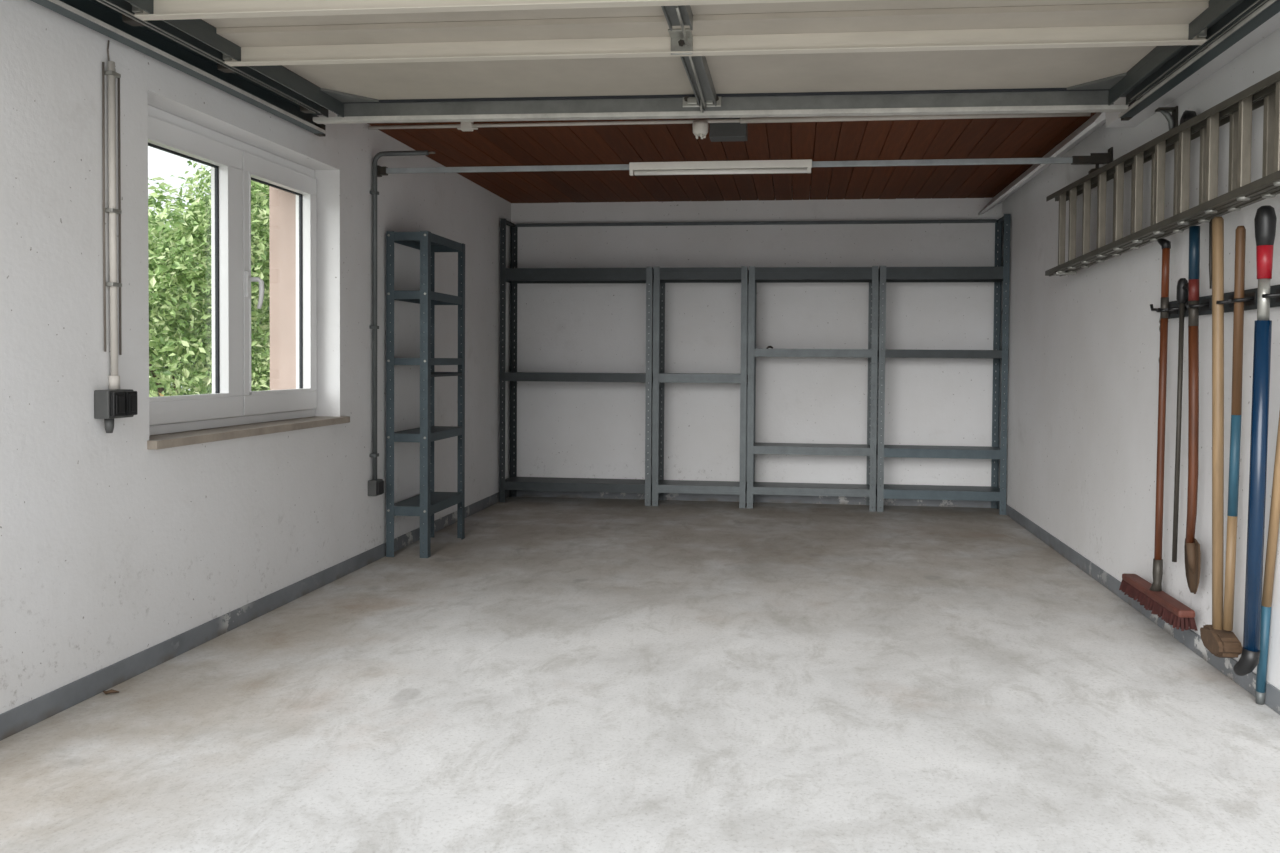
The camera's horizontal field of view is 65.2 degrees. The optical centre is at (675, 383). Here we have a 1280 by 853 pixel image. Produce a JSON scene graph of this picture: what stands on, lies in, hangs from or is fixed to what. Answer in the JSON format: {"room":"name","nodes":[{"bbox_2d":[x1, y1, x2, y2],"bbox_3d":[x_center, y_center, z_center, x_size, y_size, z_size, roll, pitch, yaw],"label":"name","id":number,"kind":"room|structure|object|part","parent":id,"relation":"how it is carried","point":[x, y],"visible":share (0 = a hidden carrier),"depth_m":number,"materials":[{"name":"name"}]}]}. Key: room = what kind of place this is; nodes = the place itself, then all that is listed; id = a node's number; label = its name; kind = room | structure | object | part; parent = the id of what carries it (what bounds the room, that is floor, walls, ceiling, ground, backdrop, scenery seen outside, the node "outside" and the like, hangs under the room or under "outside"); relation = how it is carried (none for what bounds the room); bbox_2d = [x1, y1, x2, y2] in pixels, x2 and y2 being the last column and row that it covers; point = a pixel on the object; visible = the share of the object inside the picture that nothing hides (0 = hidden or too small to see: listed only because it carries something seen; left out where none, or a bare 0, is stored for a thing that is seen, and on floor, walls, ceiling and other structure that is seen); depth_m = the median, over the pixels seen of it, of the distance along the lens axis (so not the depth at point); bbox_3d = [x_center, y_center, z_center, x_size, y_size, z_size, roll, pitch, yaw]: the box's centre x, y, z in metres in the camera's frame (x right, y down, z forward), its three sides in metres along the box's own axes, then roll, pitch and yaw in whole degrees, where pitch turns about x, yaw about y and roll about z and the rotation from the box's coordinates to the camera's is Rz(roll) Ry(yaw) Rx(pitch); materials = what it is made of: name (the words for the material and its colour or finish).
{"room":"garage","nodes":[
{"label":"garage","id":0,"kind":"room"},
{"bbox_2d":[150,186,297,435],"bbox_3d":[-1.815,-0.227,5.058,0.145,2.520,5.724,1,1,7],"label":"wall","id":1,"kind":"structure","parent":0,"point":[282,204],"depth_m":4.73,"materials":[{"name":"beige paint"}]},
{"bbox_2d":[0,0,510,713],"bbox_3d":[-1.667,-0.241,4.889,0.190,2.320,5.424,1,1,7],"label":"wall","id":2,"kind":"structure","parent":0,"point":[113,548],"depth_m":3.33,"materials":[{"name":"white paint"}]},
{"bbox_2d":[102,62,105,351],"bbox_3d":[-1.774,-0.546,3.103,0.006,0.895,0.008,1,1,7],"label":"cable","id":3,"kind":"object","parent":2,"relation":"attached to","point":[103,63],"visible":1,"depth_m":3.10,"materials":[{"name":"grey plastic"}]},
{"bbox_2d":[107,40,109,60],"bbox_3d":[-1.769,-1.036,3.117,0.005,0.067,0.011,0,1,-3],"label":"wire","id":4,"kind":"object","parent":2,"relation":"attached to","point":[108,40],"visible":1,"depth_m":3.12,"materials":[{"name":"grey metal"}]},
{"bbox_2d":[105,61,121,388],"bbox_3d":[-1.761,-0.491,3.130,0.031,1.020,0.044,1,1,7],"label":"conduit","id":5,"kind":"object","parent":2,"relation":"attached to","point":[114,379],"visible":1,"depth_m":3.12,"materials":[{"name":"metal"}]},
{"bbox_2d":[94,389,136,432],"bbox_3d":[-1.748,0.086,3.129,0.070,0.133,0.119,1,1,7],"label":"double socket","id":6,"kind":"object","parent":2,"relation":"attached to","point":[109,405],"visible":1,"depth_m":3.08,"materials":[{"name":"grey plastic"}]},
{"bbox_2d":[115,78,116,224],"bbox_3d":[-1.768,-0.540,3.154,0.006,0.900,0.007,1,1,7],"label":"cable","id":7,"kind":"object","parent":2,"relation":"attached to","point":[115,78],"visible":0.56,"depth_m":3.15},
{"bbox_2d":[118,78,121,354],"bbox_3d":[-1.765,-0.531,3.175,0.006,0.880,0.007,1,1,7],"label":"cable","id":8,"kind":"object","parent":2,"relation":"attached to","point":[119,150],"visible":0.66,"depth_m":3.17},
{"bbox_2d":[31,0,325,136],"bbox_3d":[-1.706,-1.110,3.295,0.084,0.086,2.290,1,1,7],"label":"door track","id":9,"kind":"object","parent":2,"relation":"attached to","point":[92,14],"visible":0.97,"depth_m":3.39,"materials":[{"name":"grey metal"}]},
{"bbox_2d":[147,105,349,449],"bbox_3d":[-1.747,-0.394,4.048,0.225,1.193,1.457,1,1,7],"label":"window","id":10,"kind":"structure","parent":2,"relation":"in","point":[234,163],"depth_m":4.05,"materials":[{"name":"white plastic"}]},
{"bbox_3d":[-1.850,-0.401,3.746,0.072,1.085,0.714,1,1,7],"label":"sash","id":11,"kind":"part","parent":10,"relation":"part of","materials":[{"name":"white plastic"}]},
{"bbox_3d":[-1.717,0.188,4.058,0.156,0.030,1.457,1,1,7],"label":"sill","id":12,"kind":"part","parent":10,"relation":"part of","materials":[{"name":"grey stone"}]},
{"bbox_3d":[-1.732,-0.385,4.118,0.074,0.157,0.028,1,1,7],"label":"handle","id":13,"kind":"part","parent":10,"relation":"part of","materials":[{"name":"white plastic"}]},
{"bbox_3d":[-1.770,-0.416,4.420,0.072,1.085,0.629,1,1,7],"label":"sash","id":14,"kind":"part","parent":10,"relation":"part of","materials":[{"name":"white plastic"}]},
{"bbox_2d":[0,490,508,740],"bbox_3d":[-1.577,0.884,4.905,0.008,0.070,5.424,1,1,7],"label":"baseboard","id":15,"kind":"structure","parent":2,"relation":"attached to","point":[15,720],"depth_m":3.54,"materials":[{"name":"grey paint"}]},
{"bbox_2d":[368,479,383,495],"bbox_3d":[-1.527,0.530,5.095,0.055,0.080,0.086,1,1,7],"label":"wall socket","id":16,"kind":"object","parent":2,"relation":"attached to","point":[375,487],"visible":0.95,"depth_m":5.06,"materials":[{"name":"grey plastic"}]},
{"bbox_2d":[369,150,434,479],"bbox_3d":[-1.381,-0.341,5.057,0.335,1.664,0.040,1,1,7],"label":"conduit","id":17,"kind":"object","parent":2,"relation":"attached to","point":[374,192],"visible":1,"depth_m":5.06,"materials":[{"name":"grey metal"}]},
{"bbox_2d":[0,496,1279,852],"bbox_3d":[0.117,1.010,4.177,4.246,0.120,7.074,1,1,7],"label":"floor","id":18,"kind":"structure","parent":0,"point":[558,675],"depth_m":2.97,"materials":[{"name":"concrete"}]},
{"bbox_2d":[103,689,118,693],"bbox_3d":[-1.751,0.952,3.091,0.058,0.015,0.020,1,1,13],"label":"dry leaf","id":19,"kind":"object","parent":18,"relation":"on","point":[111,690],"visible":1,"depth_m":3.09,"materials":[{"name":"brown plant"}]},
{"bbox_2d":[386,231,464,557],"bbox_3d":[-1.369,0.053,5.511,0.228,1.705,0.596,1,1,7],"label":"shelf rack","id":20,"kind":"object","parent":18,"relation":"on","point":[428,502],"visible":1,"depth_m":5.24,"materials":[{"name":"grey metal"}]},
{"bbox_3d":[-1.492,0.059,5.252,0.044,1.705,0.044,1,1,7],"label":"post","id":21,"kind":"part","parent":20,"relation":"part of","materials":[{"name":"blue metal"}]},
{"bbox_3d":[-1.310,0.060,5.230,0.044,1.705,0.044,1,1,7],"label":"post","id":22,"kind":"part","parent":20,"relation":"part of","materials":[{"name":"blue metal"}]},
{"bbox_3d":[-1.373,0.662,5.528,0.220,0.050,0.584,1,1,7],"label":"shelf","id":23,"kind":"part","parent":20,"relation":"part of","materials":[{"name":"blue metal"}]},
{"bbox_3d":[-1.365,-0.469,5.500,0.220,0.044,0.584,1,1,7],"label":"shelf","id":24,"kind":"part","parent":20,"relation":"part of","materials":[{"name":"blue metal"}]},
{"bbox_3d":[-1.370,0.278,5.519,0.220,0.045,0.584,1,1,7],"label":"shelf","id":25,"kind":"part","parent":20,"relation":"part of","materials":[{"name":"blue metal"}]},
{"bbox_3d":[-1.367,-0.121,5.509,0.220,0.038,0.584,1,1,7],"label":"shelf","id":26,"kind":"part","parent":20,"relation":"part of","materials":[{"name":"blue metal"}]},
{"bbox_3d":[-1.363,-0.774,5.493,0.220,0.044,0.584,1,1,7],"label":"shelf","id":27,"kind":"part","parent":20,"relation":"part of","materials":[{"name":"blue metal"}]},
{"bbox_3d":[-1.428,0.046,5.796,0.044,1.705,0.044,1,1,7],"label":"post","id":28,"kind":"part","parent":20,"relation":"part of","materials":[{"name":"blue metal"}]},
{"bbox_3d":[-1.245,0.048,5.774,0.044,1.705,0.044,1,1,7],"label":"post","id":29,"kind":"part","parent":20,"relation":"part of","materials":[{"name":"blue metal"}]},
{"bbox_2d":[499,219,656,505],"bbox_3d":[-0.706,-0.161,7.336,1.115,2.055,0.307,1,1,7],"label":"shelving unit","id":30,"kind":"object","parent":18,"relation":"on","point":[514,276],"visible":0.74,"depth_m":7.22,"materials":[{"name":"metal"}]},
{"bbox_3d":[-1.254,-0.164,7.268,0.044,2.055,0.044,1,1,7],"label":"post","id":31,"kind":"part","parent":30,"relation":"part of","materials":[{"name":"metal"}]},
{"bbox_3d":[-1.223,-0.170,7.529,0.044,2.055,0.044,1,1,7],"label":"post","id":32,"kind":"part","parent":30,"relation":"part of","materials":[{"name":"metal"}]},
{"bbox_3d":[-0.713,0.745,7.358,1.107,0.062,0.299,1,1,7],"label":"shelf","id":33,"kind":"part","parent":30,"relation":"part of","materials":[{"name":"metal"}]},
{"bbox_3d":[-0.707,-0.047,7.338,1.107,0.062,0.299,1,1,7],"label":"shelf","id":34,"kind":"part","parent":30,"relation":"part of","materials":[{"name":"metal"}]},
{"bbox_3d":[-0.702,-0.788,7.320,1.107,0.088,0.299,1,1,7],"label":"shelf","id":35,"kind":"part","parent":30,"relation":"part of","materials":[{"name":"metal"}]},
{"bbox_3d":[-0.192,0.022,7.146,0.044,1.705,0.044,1,1,7],"label":"post","id":36,"kind":"part","parent":30,"relation":"part of","materials":[{"name":"grey metal"}]},
{"bbox_3d":[-0.160,0.016,7.407,0.044,1.705,0.044,1,1,7],"label":"post","id":37,"kind":"part","parent":30,"relation":"part of","materials":[{"name":"grey metal"}]},
{"bbox_2d":[652,266,748,507],"bbox_3d":[0.185,0.023,7.234,0.667,1.705,0.307,1,1,7],"label":"shelving unit","id":38,"kind":"object","parent":18,"relation":"on","point":[660,486],"visible":0.85,"depth_m":7.11,"materials":[{"name":"grey metal"}]},
{"bbox_3d":[-0.140,0.023,7.140,0.044,1.705,0.044,1,1,7],"label":"post","id":39,"kind":"part","parent":38,"relation":"part of","materials":[{"name":"grey metal"}]},
{"bbox_3d":[-0.109,0.017,7.401,0.044,1.705,0.044,1,1,7],"label":"post","id":40,"kind":"part","parent":38,"relation":"part of","materials":[{"name":"grey metal"}]},
{"bbox_3d":[0.179,0.751,7.252,0.659,0.056,0.299,1,1,7],"label":"shelf","id":41,"kind":"part","parent":38,"relation":"part of","materials":[{"name":"grey metal"}]},
{"bbox_3d":[0.191,-0.780,7.214,0.659,0.084,0.299,1,1,7],"label":"shelf","id":42,"kind":"part","parent":38,"relation":"part of","materials":[{"name":"metal"}]},
{"bbox_3d":[0.185,-0.040,7.232,0.659,0.064,0.299,1,1,7],"label":"shelf","id":43,"kind":"part","parent":38,"relation":"part of","materials":[{"name":"grey metal"}]},
{"bbox_3d":[0.479,0.029,7.066,0.044,1.705,0.044,1,1,7],"label":"post","id":44,"kind":"part","parent":38,"relation":"part of","materials":[{"name":"grey metal"}]},
{"bbox_3d":[0.510,0.023,7.328,0.044,1.705,0.044,1,1,7],"label":"post","id":45,"kind":"part","parent":38,"relation":"part of","materials":[{"name":"grey metal"}]},
{"bbox_2d":[747,266,878,511],"bbox_3d":[0.969,0.031,7.141,0.897,1.705,0.307,1,1,7],"label":"shelving unit","id":46,"kind":"object","parent":18,"relation":"on","point":[756,274],"visible":1,"depth_m":7.02,"materials":[{"name":"grey metal"}]},
{"bbox_3d":[0.530,0.030,7.060,0.044,1.705,0.044,1,1,7],"label":"post","id":47,"kind":"part","parent":46,"relation":"part of","materials":[{"name":"grey metal"}]},
{"bbox_3d":[0.561,0.024,7.322,0.044,1.705,0.044,1,1,7],"label":"post","id":48,"kind":"part","parent":46,"relation":"part of","materials":[{"name":"grey metal"}]},
{"bbox_3d":[0.966,0.469,7.151,0.889,0.056,0.299,1,1,7],"label":"shelf","id":49,"kind":"part","parent":46,"relation":"part of","materials":[{"name":"grey metal"}]},
{"bbox_3d":[0.964,0.757,7.158,0.889,0.052,0.299,1,1,7],"label":"shelf","id":50,"kind":"part","parent":46,"relation":"part of","materials":[{"name":"grey metal"}]},
{"bbox_3d":[0.971,-0.216,7.135,0.889,0.056,0.299,1,1,7],"label":"shelf","id":51,"kind":"part","parent":46,"relation":"part of","materials":[{"name":"grey metal"}]},
{"bbox_3d":[0.975,-0.772,7.121,0.889,0.084,0.299,1,1,7],"label":"shelf","id":52,"kind":"part","parent":46,"relation":"part of","materials":[{"name":"metal"}]},
{"bbox_3d":[1.409,0.032,7.221,0.044,1.705,0.044,1,1,7],"label":"post","id":53,"kind":"part","parent":46,"relation":"part of","materials":[{"name":"grey metal"}]},
{"bbox_3d":[1.377,0.038,6.960,0.044,1.705,0.044,1,1,7],"label":"post","id":54,"kind":"part","parent":46,"relation":"part of","materials":[{"name":"grey metal"}]},
{"bbox_2d":[876,214,1010,514],"bbox_3d":[1.856,-0.135,7.031,0.871,2.055,0.307,1,1,7],"label":"shelving unit","id":55,"kind":"object","parent":18,"relation":"on","point":[993,493],"visible":0.88,"depth_m":6.91,"materials":[{"name":"grey metal"}]},
{"bbox_3d":[1.460,0.033,7.215,0.044,1.705,0.044,1,1,7],"label":"post","id":56,"kind":"part","parent":55,"relation":"part of","materials":[{"name":"grey metal"}]},
{"bbox_3d":[1.429,0.039,6.954,0.044,1.705,0.044,1,1,7],"label":"post","id":57,"kind":"part","parent":55,"relation":"part of","materials":[{"name":"grey metal"}]},
{"bbox_3d":[1.850,0.768,7.053,0.863,0.064,0.299,1,1,7],"label":"shelf","id":58,"kind":"part","parent":55,"relation":"part of","materials":[{"name":"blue metal"}]},
{"bbox_3d":[1.857,-0.207,7.029,0.863,0.056,0.299,1,1,7],"label":"shelf","id":59,"kind":"part","parent":55,"relation":"part of","materials":[{"name":"metal"}]},
{"bbox_3d":[1.852,0.481,7.046,0.863,0.062,0.299,1,1,7],"label":"shelf","id":60,"kind":"part","parent":55,"relation":"part of","materials":[{"name":"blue metal"}]},
{"bbox_3d":[1.861,-0.763,7.016,0.863,0.084,0.299,1,1,7],"label":"shelf","id":61,"kind":"part","parent":55,"relation":"part of","materials":[{"name":"metal"}]},
{"bbox_3d":[2.283,-0.134,7.113,0.044,2.055,0.044,1,1,7],"label":"post","id":62,"kind":"part","parent":55,"relation":"part of","materials":[{"name":"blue metal"}]},
{"bbox_3d":[2.252,-0.128,6.852,0.044,2.055,0.044,1,1,7],"label":"post","id":63,"kind":"part","parent":55,"relation":"part of","materials":[{"name":"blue metal"}]},
{"bbox_2d":[1255,412,1279,704],"bbox_3d":[1.798,0.339,2.983,0.028,1.300,0.198,1,1,7],"label":"leaning stick","id":64,"kind":"object","parent":18,"relation":"on","point":[1274,518],"visible":0.94,"depth_m":3.03,"materials":[{"name":"brown wood"}]},
{"bbox_2d":[201,0,1209,202],"bbox_3d":[0.215,-1.383,4.789,4.246,0.205,5.724,1,1,7],"label":"ceiling","id":65,"kind":"structure","parent":0,"point":[1030,137],"depth_m":5.68,"materials":[{"name":"brown wood"}]},
{"bbox_2d":[709,118,747,141],"bbox_3d":[0.255,-1.230,4.826,0.178,0.104,0.100,1,1,7],"label":"junction box","id":66,"kind":"object","parent":65,"relation":"attached to","point":[718,132],"visible":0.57,"depth_m":4.78,"materials":[{"name":"grey plastic"}]},
{"bbox_2d":[368,113,1090,131],"bbox_3d":[0.177,-1.255,4.767,3.439,0.050,0.042,1,1,7],"label":"beam","id":67,"kind":"structure","parent":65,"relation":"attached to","point":[464,126],"depth_m":4.74,"materials":[{"name":"grey metal"}]},
{"bbox_2d":[693,121,707,138],"bbox_3d":[0.117,-1.210,4.783,0.076,0.073,0.076,1,1,7],"label":"holder","id":68,"kind":"object","parent":67,"relation":"hanging from","point":[700,128],"visible":1,"depth_m":4.75,"materials":[{"name":"white plastic"}]},
{"bbox_2d":[511,186,1002,485],"bbox_3d":[0.551,-0.289,7.507,3.596,2.320,0.300,1,1,7],"label":"wall","id":69,"kind":"structure","parent":0,"point":[565,429],"depth_m":7.35,"materials":[{"name":"white paint"}]},
{"bbox_2d":[517,490,990,507],"bbox_3d":[0.525,0.840,7.381,3.580,0.070,0.008,1,1,7],"label":"baseboard","id":70,"kind":"structure","parent":69,"relation":"attached to","point":[522,493],"depth_m":7.36,"materials":[{"name":"grey paint"}]},
{"bbox_2d":[516,219,996,226],"bbox_3d":[0.540,-1.171,7.305,3.495,0.023,0.019,1,1,7],"label":"wall rail","id":71,"kind":"object","parent":69,"relation":"attached to","point":[976,220],"visible":1,"depth_m":7.29,"materials":[{"name":"grey metal"}]},
{"bbox_2d":[999,28,1279,689],"bbox_3d":[2.165,-0.205,4.585,0.300,2.320,5.724,1,1,7],"label":"wall","id":72,"kind":"structure","parent":0,"point":[1084,348],"depth_m":4.40,"materials":[{"name":"white paint"}]},
{"bbox_2d":[377,147,1112,176],"bbox_3d":[0.247,-1.051,4.882,3.594,0.133,0.060,1,1,7],"label":"rail","id":73,"kind":"object","parent":72,"relation":"attached to","point":[1094,158],"visible":0.77,"depth_m":4.80,"materials":[{"name":"grey metal"}]},
{"bbox_2d":[629,159,811,175],"bbox_3d":[0.213,-1.047,4.855,0.887,0.062,0.034,1,1,7],"label":"fluorescent light","id":74,"kind":"object","parent":73,"relation":"attached to","point":[746,166],"visible":1,"depth_m":4.84,"materials":[{"name":"white plastic"}]},
{"bbox_3d":[1.968,-0.997,4.678,0.069,0.061,0.039,1,1,7],"label":"clamp knob","id":75,"kind":"part","parent":73,"relation":"part of","materials":[{"name":"metal"}]},
{"bbox_2d":[978,112,1105,215],"bbox_3d":[2.076,-1.227,5.745,0.172,0.126,2.794,1,1,7],"label":"trim","id":76,"kind":"structure","parent":72,"relation":"attached to","point":[1097,120],"depth_m":5.26,"materials":[{"name":"white paint"}]},
{"bbox_2d":[998,501,1279,714],"bbox_3d":[1.986,0.921,4.481,0.008,0.070,5.424,1,1,7],"label":"baseboard","id":77,"kind":"structure","parent":72,"relation":"attached to","point":[1189,638],"depth_m":4.05,"materials":[{"name":"grey paint"}]},
{"bbox_2d":[1155,106,1177,129],"bbox_3d":[1.902,-1.001,3.880,0.071,0.140,0.050,1,1,7],"label":"hook","id":78,"kind":"object","parent":72,"relation":"attached to","point":[1172,119],"visible":0.84,"depth_m":3.87,"materials":[{"name":"metal"}]},
{"bbox_2d":[1180,110,1196,123],"bbox_3d":[1.880,-0.953,3.652,0.063,0.087,0.088,1,1,7],"label":"peg","id":79,"kind":"object","parent":72,"relation":"attached to","point":[1186,115],"visible":0.32,"depth_m":3.63,"materials":[{"name":"metal"}]},
{"bbox_2d":[1045,71,1279,275],"bbox_3d":[1.827,-0.740,3.709,0.102,0.433,3.230,1,1,7],"label":"ladder","id":80,"kind":"object","parent":79,"relation":"hanging from","point":[1237,110],"visible":1,"depth_m":3.48,"materials":[{"name":"metal"}]},
{"bbox_2d":[1106,12,1279,127],"bbox_3d":[1.780,-1.155,3.047,0.122,0.141,2.625,1,1,7],"label":"door track","id":81,"kind":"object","parent":72,"relation":"attached to","point":[1271,25],"depth_m":3.56,"materials":[{"name":"grey metal"}]},
{"bbox_2d":[1118,0,1279,120],"bbox_3d":[1.679,-1.075,2.893,0.084,0.086,2.290,1,1,7],"label":"door track","id":82,"kind":"object","parent":72,"relation":"attached to","point":[1270,8],"visible":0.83,"depth_m":3.19,"materials":[{"name":"grey metal"}]},
{"bbox_2d":[96,0,1267,123],"bbox_3d":[-0.014,-1.105,3.023,3.316,0.091,2.150,1,1,7],"label":"garage door","id":83,"kind":"structure","parent":82,"relation":"attached to","point":[370,61],"depth_m":3.36,"materials":[{"name":"metal"}]},
{"bbox_3d":[-1.561,-1.133,3.181,0.075,0.068,2.100,1,1,7],"label":"frame","id":84,"kind":"part","parent":83,"relation":"part of","materials":[{"name":"metal"}]},
{"bbox_3d":[-1.333,-1.182,4.097,0.160,0.010,0.195,1,1,7],"label":"corner plate","id":85,"kind":"part","parent":83,"relation":"part of","materials":[{"name":"metal"}]},
{"bbox_3d":[-0.019,-1.099,2.796,3.200,0.072,0.042,1,1,7],"label":"cross rail","id":86,"kind":"part","parent":83,"relation":"part of","materials":[{"name":"white metal"}]},
{"bbox_3d":[0.015,-1.105,3.216,0.072,0.072,0.080,1,1,7],"label":"strap plate","id":87,"kind":"part","parent":83,"relation":"part of","materials":[{"name":"metal"}]},
{"bbox_3d":[0.061,-1.102,3.482,0.013,0.015,1.180,1,1,6],"label":"lock rod","id":88,"kind":"part","parent":83,"relation":"part of","materials":[{"name":"metal"}]},
{"bbox_3d":[0.103,-1.132,4.034,0.139,0.077,0.091,1,2,36],"label":"lock plate","id":89,"kind":"part","parent":83,"relation":"part of","materials":[{"name":"metal"}]},
{"bbox_3d":[0.037,-1.111,3.264,3.200,0.072,0.042,1,1,7],"label":"cross rail","id":90,"kind":"part","parent":83,"relation":"part of","materials":[{"name":"white metal"}]},
{"bbox_3d":[0.132,-1.132,4.064,3.140,0.067,0.048,1,1,7],"label":"rail","id":91,"kind":"part","parent":83,"relation":"part of","materials":[{"name":"metal"}]},
{"bbox_3d":[1.576,-1.133,3.752,0.160,0.010,0.195,1,1,7],"label":"corner plate","id":92,"kind":"part","parent":83,"relation":"part of","materials":[{"name":"metal"}]},
{"bbox_3d":[1.579,-1.081,2.809,0.070,0.068,2.100,1,1,7],"label":"frame","id":93,"kind":"part","parent":83,"relation":"part of","materials":[{"name":"metal"}]},
{"bbox_2d":[1150,285,1279,318],"bbox_3d":[1.804,-0.269,3.182,0.086,0.065,1.757,1,1,7],"label":"tool rack","id":94,"kind":"object","parent":72,"relation":"attached to","point":[1250,295],"visible":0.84,"depth_m":3.33,"materials":[{"name":"metal"}]},
{"bbox_2d":[1119,238,1197,630],"bbox_3d":[1.864,0.159,3.860,0.089,1.434,0.646,1,1,7],"label":"push broom","id":95,"kind":"object","parent":94,"relation":"hanging from","point":[1172,611],"visible":1,"depth_m":3.83,"materials":[{"name":"wood"}]},
{"bbox_2d":[1150,559,1162,591],"bbox_3d":[1.861,0.744,3.876,0.043,0.129,0.042,1,1,7],"label":"socket","id":96,"kind":"object","parent":95,"relation":"attached to","point":[1156,586],"depth_m":3.86,"materials":[{"name":"metal"}]},
{"bbox_3d":[1.868,0.228,3.849,0.026,0.956,0.044,1,1,7],"label":"handle","id":97,"kind":"part","parent":95,"relation":"part of","materials":[{"name":"brown wood"}]},
{"bbox_3d":[1.871,-0.427,3.822,0.026,0.196,0.030,1,1,7],"label":"handle","id":98,"kind":"part","parent":95,"relation":"part of","materials":[{"name":"orange wood"}]},
{"bbox_2d":[1172,278,1187,561],"bbox_3d":[1.859,0.141,3.658,0.038,1.055,0.150,1,1,7],"label":"rod","id":99,"kind":"object","parent":94,"relation":"hanging from","point":[1182,285],"visible":0.85,"depth_m":3.70,"materials":[{"name":"black metal"}]},
{"bbox_2d":[1184,226,1200,593],"bbox_3d":[1.836,0.095,3.545,0.045,1.301,0.137,1,1,7],"label":"shovel","id":100,"kind":"object","parent":94,"relation":"hanging from","point":[1192,552],"visible":1,"depth_m":3.53,"materials":[{"name":"brown wood"}]},
{"bbox_3d":[1.831,0.189,3.542,0.036,0.784,0.064,1,1,7],"label":"handle","id":101,"kind":"part","parent":100,"relation":"part of","materials":[{"name":"brown wood"}]},
{"bbox_3d":[1.836,0.649,3.558,0.036,0.193,0.137,1,1,7],"label":"blade","id":102,"kind":"part","parent":100,"relation":"part of","materials":[{"name":"brown metal"}]},
{"bbox_3d":[1.835,-0.462,3.540,0.034,0.188,0.037,1,1,7],"label":"handle","id":103,"kind":"part","parent":100,"relation":"part of","materials":[{"name":"blue paint"}]},
{"bbox_2d":[1209,220,1211,288],"bbox_3d":[1.858,-0.475,3.473,0.014,0.292,0.018,1,1,7],"label":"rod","id":104,"kind":"object","parent":94,"relation":"hanging from","point":[1210,222],"visible":0.64,"depth_m":3.47,"materials":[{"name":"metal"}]},
{"bbox_2d":[1200,217,1241,657],"bbox_3d":[1.782,0.166,3.255,0.070,1.438,0.203,1,1,7],"label":"broom","id":105,"kind":"object","parent":94,"relation":"hanging from","point":[1221,643],"visible":1,"depth_m":3.29,"materials":[{"name":"brown wood"}]},
{"bbox_3d":[1.790,0.130,3.303,0.035,1.368,0.103,1,1,7],"label":"handle","id":106,"kind":"part","parent":105,"relation":"part of","materials":[{"name":"brown wood"}]},
{"bbox_2d":[1223,226,1245,630],"bbox_3d":[1.792,0.148,3.209,0.033,1.300,0.049,1,1,7],"label":"wooden stick","id":107,"kind":"object","parent":94,"relation":"hanging from","point":[1240,234],"visible":1,"depth_m":3.19,"materials":[{"name":"brown wood"}]},
{"bbox_2d":[1233,205,1276,675],"bbox_3d":[1.745,0.185,3.015,0.057,1.426,0.110,0,1,-6],"label":"pole","id":108,"kind":"object","parent":94,"relation":"hanging from","point":[1265,219],"visible":1,"depth_m":2.98,"materials":[{"name":"blue plastic"}]},
{"label":"outside","id":109,"kind":"structure","parent":0,"visible":0},
{"bbox_3d":[-14.567,0.723,15.149,27.511,0.100,25.400,1,1,7],"label":"lawn","id":110,"kind":"structure","parent":109,"visible":0},
{"bbox_2d":[148,175,260,395],"bbox_3d":[-7.730,-1.068,14.450,4.343,3.657,3.575,2,2,45],"label":"leafy shrub","id":111,"kind":"object","parent":110,"relation":"on","point":[188,182],"visible":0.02,"depth_m":13.84,"materials":[{"name":"green plant"}]},
{"bbox_2d":[148,160,269,396],"bbox_3d":[-3.719,-0.401,7.489,2.400,2.732,1.960,0,2,-27],"label":"leafy shrub","id":112,"kind":"object","parent":110,"relation":"on","point":[164,298],"visible":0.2,"depth_m":7.25,"materials":[{"name":"green plant"}]},
{"bbox_2d":[148,186,269,393],"bbox_3d":[-4.455,-0.958,10.447,2.953,3.676,2.457,1,1,7],"label":"leafy shrub","id":113,"kind":"object","parent":110,"relation":"on","point":[257,192],"visible":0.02,"depth_m":10.02,"materials":[{"name":"green plant"}]}
]}

